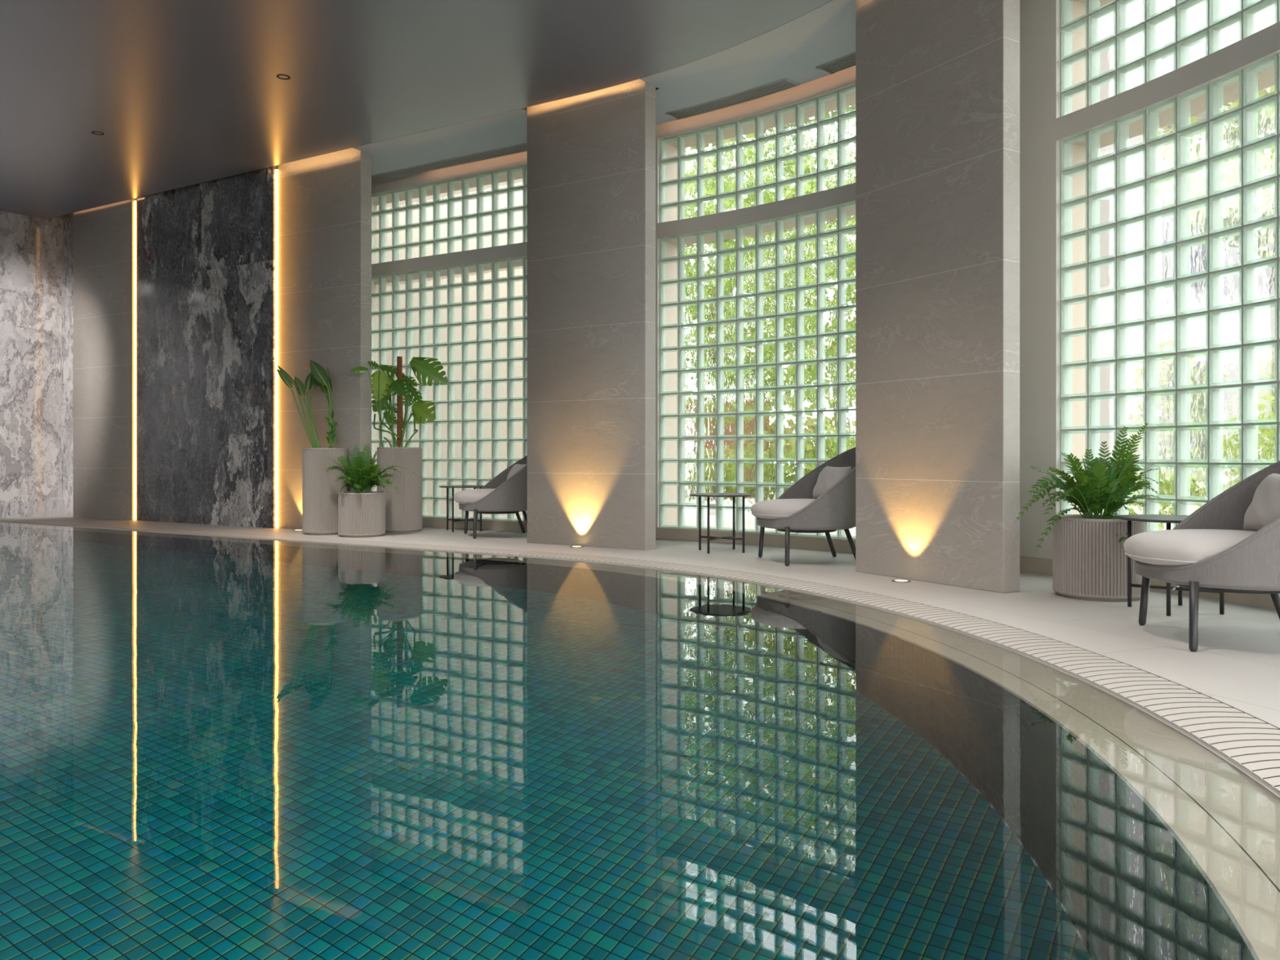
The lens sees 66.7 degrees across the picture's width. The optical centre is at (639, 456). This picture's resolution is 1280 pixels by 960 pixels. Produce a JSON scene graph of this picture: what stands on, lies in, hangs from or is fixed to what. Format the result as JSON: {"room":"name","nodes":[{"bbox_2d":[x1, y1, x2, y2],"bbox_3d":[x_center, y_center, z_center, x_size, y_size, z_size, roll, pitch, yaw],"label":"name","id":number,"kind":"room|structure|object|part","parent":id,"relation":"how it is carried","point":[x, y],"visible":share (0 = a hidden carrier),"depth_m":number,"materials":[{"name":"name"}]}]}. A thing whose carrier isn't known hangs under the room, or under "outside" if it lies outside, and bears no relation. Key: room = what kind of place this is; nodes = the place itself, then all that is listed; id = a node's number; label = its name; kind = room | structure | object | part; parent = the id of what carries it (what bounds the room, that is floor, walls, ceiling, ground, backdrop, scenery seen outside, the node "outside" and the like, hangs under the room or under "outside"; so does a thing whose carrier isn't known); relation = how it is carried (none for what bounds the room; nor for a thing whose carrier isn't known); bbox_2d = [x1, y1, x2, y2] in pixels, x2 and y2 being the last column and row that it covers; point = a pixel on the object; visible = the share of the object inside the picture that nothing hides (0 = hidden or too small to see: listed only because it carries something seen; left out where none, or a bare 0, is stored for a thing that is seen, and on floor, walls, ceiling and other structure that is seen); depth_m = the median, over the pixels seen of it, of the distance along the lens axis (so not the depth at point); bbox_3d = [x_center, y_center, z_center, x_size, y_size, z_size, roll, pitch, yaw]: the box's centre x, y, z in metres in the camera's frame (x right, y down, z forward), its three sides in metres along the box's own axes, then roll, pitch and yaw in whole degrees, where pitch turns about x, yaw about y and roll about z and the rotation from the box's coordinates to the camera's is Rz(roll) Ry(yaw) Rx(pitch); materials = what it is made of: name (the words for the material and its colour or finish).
{"room":"spa","nodes":[
{"label":"spa","id":0,"kind":"room"},
{"bbox_2d":[0,210,62,502],"bbox_3d":[-10.584,-0.588,6.759,0.001,5.190,12.860,0,0,31],"label":"wall","id":1,"kind":"structure","parent":0,"point":[31,248],"depth_m":11.91,"materials":[{"name":"stone"}]},
{"bbox_2d":[0,500,64,518],"bbox_3d":[-10.522,1.280,6.827,0.035,1.456,12.640,0,0,31],"label":"plinth","id":2,"kind":"object","parent":1,"relation":"attached to","point":[46,508],"visible":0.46,"depth_m":11.90,"materials":[{"name":"stone"}]},
{"bbox_2d":[62,213,73,515],"bbox_3d":[-5.388,-1.222,11.173,4.239,3.920,1.138,0,0,15],"label":"wall","id":3,"kind":"structure","parent":0,"point":[68,219],"depth_m":12.19,"materials":[{"name":"stone"}]},
{"bbox_2d":[137,164,278,528],"bbox_3d":[-4.719,-1.163,10.625,2.398,3.800,0.146,0,0,31],"label":"marble panel","id":4,"kind":"object","parent":3,"relation":"attached to","point":[206,251],"depth_m":10.49,"materials":[{"name":"black stone"}]},
{"bbox_3d":[-3.728,-1.105,9.975,0.028,3.676,0.017,0,0,31],"label":"led strip","id":5,"kind":"part","parent":4,"relation":"part of","materials":[{"name":"plastic"}]},
{"bbox_2d":[0,0,855,219],"bbox_3d":[-4.032,-2.958,1.972,16.712,0.030,18.646,0,0,31],"label":"ceiling","id":6,"kind":"structure","parent":0,"point":[180,93],"depth_m":7.46,"materials":[{"name":"paint"}]},
{"bbox_2d":[91,131,103,135],"bbox_3d":[-4.935,-2.948,8.848,0.100,0.017,0.100,0,0,0],"label":"recessed light","id":7,"kind":"object","parent":6,"relation":"in","point":[92,132],"visible":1,"depth_m":8.85,"materials":[{"name":"black metal"}]},
{"bbox_2d":[276,74,290,79],"bbox_3d":[-2.764,-2.948,7.539,0.100,0.017,0.100,0,0,0],"label":"recessed light","id":8,"kind":"object","parent":6,"relation":"in","point":[278,75],"visible":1,"depth_m":7.53,"materials":[{"name":"black metal"}]},
{"bbox_2d":[371,142,527,182],"bbox_3d":[-1.710,-2.939,9.622,3.050,0.006,0.185,0,0,31],"label":"ceiling vent","id":9,"kind":"object","parent":6,"relation":"in","point":[522,148],"visible":0.55,"depth_m":9.73,"materials":[{"name":"silver metal"}]},
{"bbox_2d":[666,78,799,119],"bbox_3d":[0.744,-2.939,8.030,1.226,0.006,0.212,0,0,40],"label":"ceiling vent","id":10,"kind":"object","parent":6,"relation":"in","point":[784,84],"visible":1,"depth_m":8.01,"materials":[{"name":"silver metal"}]},
{"bbox_2d":[815,52,855,74],"bbox_3d":[1.754,-2.939,6.963,0.210,0.006,1.171,0,0,-37],"label":"ceiling vent","id":11,"kind":"object","parent":6,"relation":"in","point":[847,61],"visible":0.3,"depth_m":7.30,"materials":[{"name":"silver metal"}]},
{"bbox_2d":[5,515,1279,728],"bbox_3d":[-4.016,0.767,3.310,14.811,0.060,13.622,0,0,31],"label":"floor","id":12,"kind":"structure","parent":0,"point":[1236,661],"depth_m":4.66,"materials":[{"name":"ceramic"}]},
{"bbox_2d":[73,197,137,520],"bbox_3d":[-6.304,-1.183,11.565,1.254,3.840,0.181,0,0,31],"label":"stone pier","id":13,"kind":"object","parent":12,"relation":"on","point":[104,235],"depth_m":11.45,"materials":[{"name":"stone"}]},
{"bbox_3d":[-5.812,-1.105,11.192,0.026,3.676,0.010,0,0,31],"label":"led strip","id":14,"kind":"part","parent":13,"relation":"part of","materials":[{"name":"plastic"}]},
{"bbox_2d":[277,147,371,529],"bbox_3d":[-3.169,-1.183,9.731,1.205,3.840,0.142,0,0,31],"label":"stone pier","id":15,"kind":"object","parent":12,"relation":"on","point":[325,200],"visible":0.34,"depth_m":9.62,"materials":[{"name":"stone"}]},
{"bbox_2d":[302,448,347,534],"bbox_3d":[-3.012,0.330,9.300,0.412,0.815,0.412,0,0,0],"label":"planter","id":16,"kind":"object","parent":12,"relation":"on","point":[320,487],"visible":0.91,"depth_m":9.12,"materials":[{"name":"concrete"}]},
{"bbox_2d":[276,360,337,448],"bbox_3d":[-3.197,-0.482,9.309,0.598,0.877,0.229,0,0,0],"label":"strelitzia","id":17,"kind":"object","parent":16,"relation":"on","point":[320,378],"visible":0.98,"depth_m":9.30,"materials":[{"name":"green plant"}]},
{"bbox_2d":[337,491,385,537],"bbox_3d":[-2.585,0.535,9.030,0.424,0.405,0.424,0,0,-21],"label":"planter","id":18,"kind":"object","parent":12,"relation":"on","point":[359,514],"visible":0.95,"depth_m":8.85,"materials":[{"name":"ceramic"}]},
{"bbox_2d":[325,444,413,497],"bbox_3d":[-2.503,0.141,8.997,0.612,0.503,0.634,0,0,44],"label":"fern","id":19,"kind":"object","parent":18,"relation":"in","point":[363,474],"visible":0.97,"depth_m":8.97,"materials":[{"name":"green plant"}]},
{"bbox_2d":[377,447,422,532],"bbox_3d":[-2.372,0.325,9.600,0.436,0.826,0.436,0,0,0],"label":"planter","id":20,"kind":"object","parent":12,"relation":"on","point":[403,511],"visible":0.86,"depth_m":9.41,"materials":[{"name":"concrete"}]},
{"bbox_2d":[350,355,448,447],"bbox_3d":[-2.418,-0.518,9.566,0.957,0.940,0.440,0,0,-35],"label":"monstera","id":21,"kind":"object","parent":20,"relation":"in","point":[383,385],"visible":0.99,"depth_m":9.59,"materials":[{"name":"green plant"}]},
{"bbox_3d":[-2.529,-0.199,9.586,0.141,0.296,0.044,0,0,44],"label":"stem","id":22,"kind":"part","parent":21,"relation":"part of","materials":[{"name":"green plant"}]},
{"bbox_3d":[-2.522,-0.240,9.610,0.252,0.367,0.136,0,0,0],"label":"stem","id":23,"kind":"part","parent":21,"relation":"part of","materials":[{"name":"green plant"}]},
{"bbox_3d":[-2.478,-0.123,9.581,0.126,0.138,0.020,0,0,31],"label":"stem","id":24,"kind":"part","parent":21,"relation":"part of","materials":[{"name":"green plant"}]},
{"bbox_3d":[-2.459,-0.264,9.581,0.227,0.186,0.016,0,0,16],"label":"stem","id":25,"kind":"part","parent":21,"relation":"part of","materials":[{"name":"green plant"}]},
{"bbox_3d":[-2.408,-0.166,9.581,0.123,0.224,0.018,0,0,33],"label":"stem","id":26,"kind":"part","parent":21,"relation":"part of","materials":[{"name":"green plant"}]},
{"bbox_3d":[-2.329,-0.287,9.575,0.033,0.461,0.089,0,0,34],"label":"stem","id":27,"kind":"part","parent":21,"relation":"part of","materials":[{"name":"green plant"}]},
{"bbox_3d":[-2.298,-0.244,9.590,0.123,0.373,0.042,0,0,-34],"label":"stem","id":28,"kind":"part","parent":21,"relation":"part of","materials":[{"name":"green plant"}]},
{"bbox_3d":[-2.258,-0.253,9.590,0.087,0.397,0.161,0,0,34],"label":"stem","id":29,"kind":"part","parent":21,"relation":"part of","materials":[{"name":"green plant"}]},
{"bbox_2d":[439,484,484,532],"bbox_3d":[-1.748,0.515,9.660,0.492,0.445,0.492,0,0,-22],"label":"side table","id":30,"kind":"object","parent":12,"relation":"on","point":[452,486],"visible":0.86,"depth_m":9.56,"materials":[{"name":"grey metal"}]},
{"bbox_3d":[-1.928,0.521,9.736,0.019,0.433,0.019,0,0,-22],"label":"leg","id":31,"kind":"part","parent":30,"relation":"part of","materials":[{"name":"grey metal"}]},
{"bbox_3d":[-1.824,0.521,9.480,0.019,0.433,0.019,0,0,-22],"label":"leg","id":32,"kind":"part","parent":30,"relation":"part of","materials":[{"name":"grey metal"}]},
{"bbox_3d":[-1.568,0.521,9.584,0.019,0.433,0.019,0,0,-22],"label":"leg","id":33,"kind":"part","parent":30,"relation":"part of","materials":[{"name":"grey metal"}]},
{"bbox_2d":[453,455,527,538],"bbox_3d":[-1.297,0.325,9.074,0.860,0.830,0.752,0,0,-1],"label":"lounge chair","id":34,"kind":"object","parent":12,"relation":"on","point":[507,492],"visible":0.88,"depth_m":8.78,"materials":[{"name":"fabric"}]},
{"bbox_3d":[-1.649,0.606,9.246,0.060,0.265,0.033,0,0,44],"label":"leg","id":35,"kind":"part","parent":34,"relation":"part of","materials":[{"name":"grey metal"}]},
{"bbox_2d":[453,488,495,503],"bbox_3d":[-1.390,0.374,9.043,0.673,0.146,0.627,0,0,-18],"label":"seat cushion","id":36,"kind":"object","parent":34,"relation":"on","point":[482,495],"depth_m":8.77,"materials":[{"name":"fabric"}]},
{"bbox_3d":[-1.480,0.606,8.725,0.033,0.265,0.060,0,0,10],"label":"leg","id":37,"kind":"part","parent":34,"relation":"part of","materials":[{"name":"grey metal"}]},
{"bbox_3d":[-1.349,0.507,9.055,0.453,0.037,0.536,0,0,-18],"label":"under frame","id":38,"kind":"part","parent":34,"relation":"part of","materials":[{"name":"grey metal"}]},
{"bbox_2d":[506,463,527,479],"bbox_3d":[-1.159,0.193,9.117,0.132,0.270,0.450,25,-8,-16],"label":"pillow","id":39,"kind":"object","parent":34,"relation":"on","point":[516,468],"depth_m":9.03,"materials":[{"name":"fabric"}]},
{"bbox_3d":[-1.160,0.605,9.331,0.121,0.271,0.032,0,0,-29],"label":"leg","id":40,"kind":"part","parent":34,"relation":"part of","materials":[{"name":"grey metal"}]},
{"bbox_3d":[-1.035,0.605,8.944,0.121,0.271,0.032,0,0,-7],"label":"leg","id":41,"kind":"part","parent":34,"relation":"part of","materials":[{"name":"grey metal"}]},
{"bbox_2d":[527,79,655,550],"bbox_3d":[-0.421,-1.183,8.018,1.212,3.840,0.140,0,0,33],"label":"stone pier","id":42,"kind":"object","parent":12,"relation":"on","point":[591,156],"visible":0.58,"depth_m":7.91,"materials":[{"name":"stone"}]},
{"bbox_2d":[689,493,753,553],"bbox_3d":[0.632,0.515,7.544,0.492,0.445,0.492,0,0,-10],"label":"side table","id":43,"kind":"object","parent":12,"relation":"on","point":[708,495],"visible":1,"depth_m":7.43,"materials":[{"name":"grey metal"}]},
{"bbox_3d":[0.472,0.521,7.656,0.019,0.433,0.019,0,0,-10],"label":"leg","id":44,"kind":"part","parent":43,"relation":"part of","materials":[{"name":"grey metal"}]},
{"bbox_3d":[0.520,0.521,7.384,0.019,0.433,0.019,0,0,-10],"label":"leg","id":45,"kind":"part","parent":43,"relation":"part of","materials":[{"name":"grey metal"}]},
{"bbox_3d":[0.744,0.521,7.704,0.019,0.433,0.019,0,0,-10],"label":"leg","id":46,"kind":"part","parent":43,"relation":"part of","materials":[{"name":"grey metal"}]},
{"bbox_3d":[0.792,0.521,7.432,0.019,0.433,0.019,0,0,-10],"label":"leg","id":47,"kind":"part","parent":43,"relation":"part of","materials":[{"name":"grey metal"}]},
{"bbox_2d":[751,447,855,565],"bbox_3d":[1.216,0.325,6.877,0.860,0.830,0.752,0,0,6],"label":"lounge chair","id":48,"kind":"object","parent":12,"relation":"on","point":[823,500],"visible":0.94,"depth_m":6.62,"materials":[{"name":"fabric"}]},
{"bbox_3d":[0.888,0.606,7.091,0.033,0.265,0.060,0,0,-39],"label":"leg","id":49,"kind":"part","parent":48,"relation":"part of","materials":[{"name":"grey metal"}]},
{"bbox_2d":[751,498,815,519],"bbox_3d":[1.121,0.374,6.857,0.673,0.146,0.627,0,0,-11],"label":"seat cushion","id":50,"kind":"object","parent":48,"relation":"on","point":[778,508],"depth_m":6.62,"materials":[{"name":"fabric"}]},
{"bbox_3d":[0.992,0.606,6.553,0.033,0.265,0.060,0,0,17],"label":"leg","id":51,"kind":"part","parent":48,"relation":"part of","materials":[{"name":"grey metal"}]},
{"bbox_3d":[1.162,0.507,6.865,0.453,0.037,0.536,0,0,-11],"label":"under frame","id":52,"kind":"part","parent":48,"relation":"part of","materials":[{"name":"grey metal"}]},
{"bbox_3d":[1.383,0.605,7.115,0.121,0.271,0.032,0,0,-22],"label":"leg","id":53,"kind":"part","parent":48,"relation":"part of","materials":[{"name":"grey metal"}]},
{"bbox_2d":[812,466,851,498],"bbox_3d":[1.359,0.193,6.903,0.132,0.270,0.450,24,-5,-10],"label":"pillow","id":54,"kind":"object","parent":48,"relation":"on","point":[828,476],"depth_m":6.84,"materials":[{"name":"fabric"}]},
{"bbox_3d":[1.461,0.605,6.716,0.121,0.271,0.032,0,0,0],"label":"leg","id":55,"kind":"part","parent":48,"relation":"part of","materials":[{"name":"grey metal"}]},
{"bbox_2d":[891,579,911,582],"bbox_3d":[1.542,0.735,5.739,0.112,0.004,0.112,0,0,0],"label":"uplight","id":56,"kind":"object","parent":12,"relation":"on","point":[893,580],"visible":1,"depth_m":5.73,"materials":[{"name":"silver metal"}]},
{"bbox_2d":[855,0,1019,593],"bbox_3d":[1.728,-1.183,5.766,0.137,3.840,1.142,0,0,-30],"label":"stone pier","id":57,"kind":"object","parent":12,"relation":"on","point":[937,82],"visible":1,"depth_m":5.62,"materials":[{"name":"stone"}]},
{"bbox_2d":[1052,514,1145,600],"bbox_3d":[2.425,0.528,5.145,0.444,0.418,0.444,0,0,30],"label":"planter","id":58,"kind":"object","parent":12,"relation":"on","point":[1090,562],"visible":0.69,"depth_m":4.96,"materials":[{"name":"concrete"}]},
{"bbox_2d":[1013,422,1159,551],"bbox_3d":[2.366,0.158,5.139,0.726,0.679,0.530,0,0,21],"label":"fern","id":59,"kind":"object","parent":58,"relation":"in","point":[1099,487],"visible":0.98,"depth_m":5.09,"materials":[{"name":"green plant"}]},
{"bbox_2d":[1117,514,1224,616],"bbox_3d":[2.560,0.515,4.655,0.492,0.445,0.492,0,0,-9],"label":"side table","id":60,"kind":"object","parent":12,"relation":"on","point":[1168,519],"visible":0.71,"depth_m":4.66,"materials":[{"name":"grey metal"}]},
{"bbox_3d":[2.402,0.521,4.770,0.019,0.433,0.019,0,0,-9],"label":"leg","id":61,"kind":"part","parent":60,"relation":"part of","materials":[{"name":"grey metal"}]},
{"bbox_3d":[2.445,0.521,4.497,0.019,0.433,0.019,0,0,-9],"label":"leg","id":62,"kind":"part","parent":60,"relation":"part of","materials":[{"name":"grey metal"}]},
{"bbox_3d":[2.675,0.521,4.813,0.019,0.433,0.019,0,0,-9],"label":"leg","id":63,"kind":"part","parent":60,"relation":"part of","materials":[{"name":"grey metal"}]},
{"bbox_3d":[2.718,0.521,4.540,0.019,0.433,0.019,0,0,-9],"label":"leg","id":64,"kind":"part","parent":60,"relation":"part of","materials":[{"name":"grey metal"}]},
{"bbox_2d":[1123,460,1279,652],"bbox_3d":[2.425,0.325,3.909,0.860,0.830,0.752,0,0,27],"label":"lounge chair","id":65,"kind":"object","parent":12,"relation":"on","point":[1231,543],"visible":1,"depth_m":3.78,"materials":[{"name":"fabric"}]},
{"bbox_3d":[2.195,0.606,4.227,0.033,0.265,0.060,0,0,-18],"label":"leg","id":66,"kind":"part","parent":65,"relation":"part of","materials":[{"name":"black wood"}]},
{"bbox_2d":[1123,528,1256,565],"bbox_3d":[2.329,0.374,3.925,0.673,0.146,0.627,0,0,10],"label":"seat cushion","id":67,"kind":"object","parent":65,"relation":"on","point":[1174,547],"depth_m":3.78,"materials":[{"name":"fabric"}]},
{"bbox_3d":[2.100,0.606,3.687,0.033,0.265,0.060,0,0,38],"label":"leg","id":68,"kind":"part","parent":65,"relation":"part of","materials":[{"name":"black wood"}]},
{"bbox_3d":[2.370,0.507,3.918,0.453,0.037,0.536,0,0,10],"label":"under frame","id":69,"kind":"part","parent":65,"relation":"part of","materials":[{"name":"grey metal"}]},
{"bbox_2d":[1243,472,1279,531],"bbox_3d":[2.567,0.193,3.883,0.132,0.270,0.450,24,4,9],"label":"pillow","id":70,"kind":"object","parent":65,"relation":"on","point":[1264,508],"depth_m":3.92,"materials":[{"name":"fabric"}]},
{"bbox_3d":[2.666,0.605,4.072,0.121,0.271,0.032,0,0,-1],"label":"leg","id":71,"kind":"part","parent":65,"relation":"part of","materials":[{"name":"black wood"}]},
{"bbox_2d":[371,0,1279,559],"bbox_3d":[-3.754,-1.222,1.838,16.278,3.920,12.956,0,0,-43],"label":"wall","id":72,"kind":"structure","parent":0,"point":[1042,128],"depth_m":6.18,"materials":[{"name":"paint"}]},
{"bbox_2d":[371,164,527,521],"bbox_3d":[-1.964,-1.109,10.092,2.768,3.502,0.080,0,0,31],"label":"window","id":73,"kind":"structure","parent":72,"relation":"in","point":[506,180],"depth_m":10.08,"materials":[{"name":"clear glass"}]},
{"bbox_2d":[659,84,855,539],"bbox_3d":[1.118,-1.109,8.011,2.425,3.502,0.184,0,0,43],"label":"window","id":74,"kind":"structure","parent":72,"relation":"in","point":[834,109],"depth_m":8.25,"materials":[{"name":"clear glass"}]},
{"bbox_2d":[422,517,1279,609],"bbox_3d":[-3.890,0.689,1.919,15.606,0.098,12.488,0,0,-42],"label":"baseboard","id":75,"kind":"structure","parent":72,"relation":"attached to","point":[1028,564],"depth_m":7.92,"materials":[{"name":"stone"}]},
{"label":"outside","id":76,"kind":"structure","parent":0,"visible":0},
{"bbox_2d":[497,471,1189,534],"bbox_3d":[-14.799,0.788,17.218,159.426,0.001,157.347,0,0,0],"label":"ground","id":77,"kind":"structure","parent":76,"point":[691,504],"depth_m":14.56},
{"bbox_2d":[377,180,523,516],"bbox_3d":[-2.752,-1.788,12.454,3.790,5.150,0.300,0,0,-31],"label":"wall","id":78,"kind":"structure","parent":77,"relation":"on","point":[513,180],"depth_m":12.50,"materials":[{"name":"glass"}]},
{"bbox_2d":[684,442,733,503],"bbox_3d":[0.722,0.357,16.625,2.184,1.318,1.300,0,0,0],"label":"shrub","id":79,"kind":"object","parent":77,"relation":"on","point":[685,459],"visible":0.06,"depth_m":16.37,"materials":[{"name":"green plant"}]},
{"bbox_2d":[684,397,768,497],"bbox_3d":[1.150,-0.163,18.600,2.600,1.900,0.350,0,0,0],"label":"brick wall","id":80,"kind":"structure","parent":77,"relation":"on","point":[705,416],"depth_m":18.43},
{"bbox_2d":[684,138,824,508],"bbox_3d":[0.818,-2.241,12.994,3.452,6.067,2.712,0,0,0],"label":"tree","id":81,"kind":"object","parent":77,"relation":"on","point":[704,157],"visible":0.05,"depth_m":12.78,"materials":[{"name":"green plant"}]},
{"bbox_2d":[684,106,855,415],"bbox_3d":[1.403,-4.807,22.020,9.428,11.201,5.172,0,0,0],"label":"tree","id":82,"kind":"object","parent":77,"relation":"on","point":[854,117],"visible":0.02,"depth_m":21.43,"materials":[{"name":"green plant"}]},
{"bbox_2d":[715,409,855,501],"bbox_3d":[1.951,0.022,11.603,1.555,1.306,1.512,0,0,40],"label":"shrub","id":83,"kind":"object","parent":77,"relation":"on","point":[783,414],"visible":0.09,"depth_m":11.43,"materials":[{"name":"green plant"}]},
{"bbox_2d":[725,124,855,438],"bbox_3d":[3.200,-2.420,16.603,3.554,6.431,2.912,0,0,0],"label":"tree","id":84,"kind":"object","parent":77,"relation":"on","point":[835,148],"visible":0.05,"depth_m":16.44,"materials":[{"name":"green plant"}]},
{"bbox_2d":[1126,493,1144,515],"bbox_3d":[4.017,0.456,8.880,1.168,0.738,0.976,0,0,29],"label":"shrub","id":85,"kind":"object","parent":77,"relation":"on","point":[1131,495],"visible":0.02,"depth_m":8.77,"materials":[{"name":"green plant"}]},
{"bbox_2d":[1060,0,1279,532],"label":"glass block window","id":86,"kind":"structure","parent":77,"relation":"on","point":[1134,1],"depth_m":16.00,"materials":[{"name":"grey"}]},
{"bbox_2d":[1126,344,1232,530],"bbox_3d":[5.117,-0.283,9.296,0.966,1.978,1.029,0,0,-33],"label":"shrub","id":87,"kind":"object","parent":77,"relation":"on","point":[1203,353],"visible":0.13,"depth_m":9.18,"materials":[{"name":"green plant"}]},
{"bbox_2d":[1155,31,1276,427],"bbox_3d":[7.686,-2.266,11.861,3.178,6.122,2.996,0,0,0],"label":"tree","id":88,"kind":"object","parent":77,"relation":"on","point":[1275,103],"visible":0.07,"depth_m":11.96,"materials":[{"name":"green plant"}]},
{"bbox_2d":[1203,407,1276,491],"bbox_3d":[6.432,0.062,9.610,1.845,1.568,1.420,0,0,0],"label":"shrub","id":89,"kind":"object","parent":77,"relation":"on","point":[1255,420],"visible":0.09,"depth_m":9.61,"materials":[{"name":"green plant"}]},
{"bbox_3d":[-5.797,1.410,4.731,13.972,1.296,12.846,0,0,0],"label":"basin","id":90,"kind":"object","parent":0,"visible":0},
{"bbox_2d":[0,521,1279,959],"bbox_3d":[-5.725,0.745,4.710,14.418,0.001,13.392,0,0,0],"label":"pool water","id":91,"kind":"object","parent":90,"relation":"in","point":[212,747],"visible":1,"depth_m":2.29,"materials":[{"name":"teal liquid"}]},
{"bbox_3d":[-5.727,0.773,4.710,14.411,0.040,13.385,0,0,0],"label":"pool edge","id":92,"kind":"structure","parent":90,"relation":"on","visible":0},
{"bbox_2d":[0,518,1279,795],"bbox_3d":[-2.095,0.752,6.913,3.481,0.031,14.266,0,0,-38],"label":"grate","id":93,"kind":"object","parent":92,"relation":"on","point":[1251,743],"visible":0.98,"depth_m":3.54,"materials":[{"name":"grey off-white plastic"}]}
]}

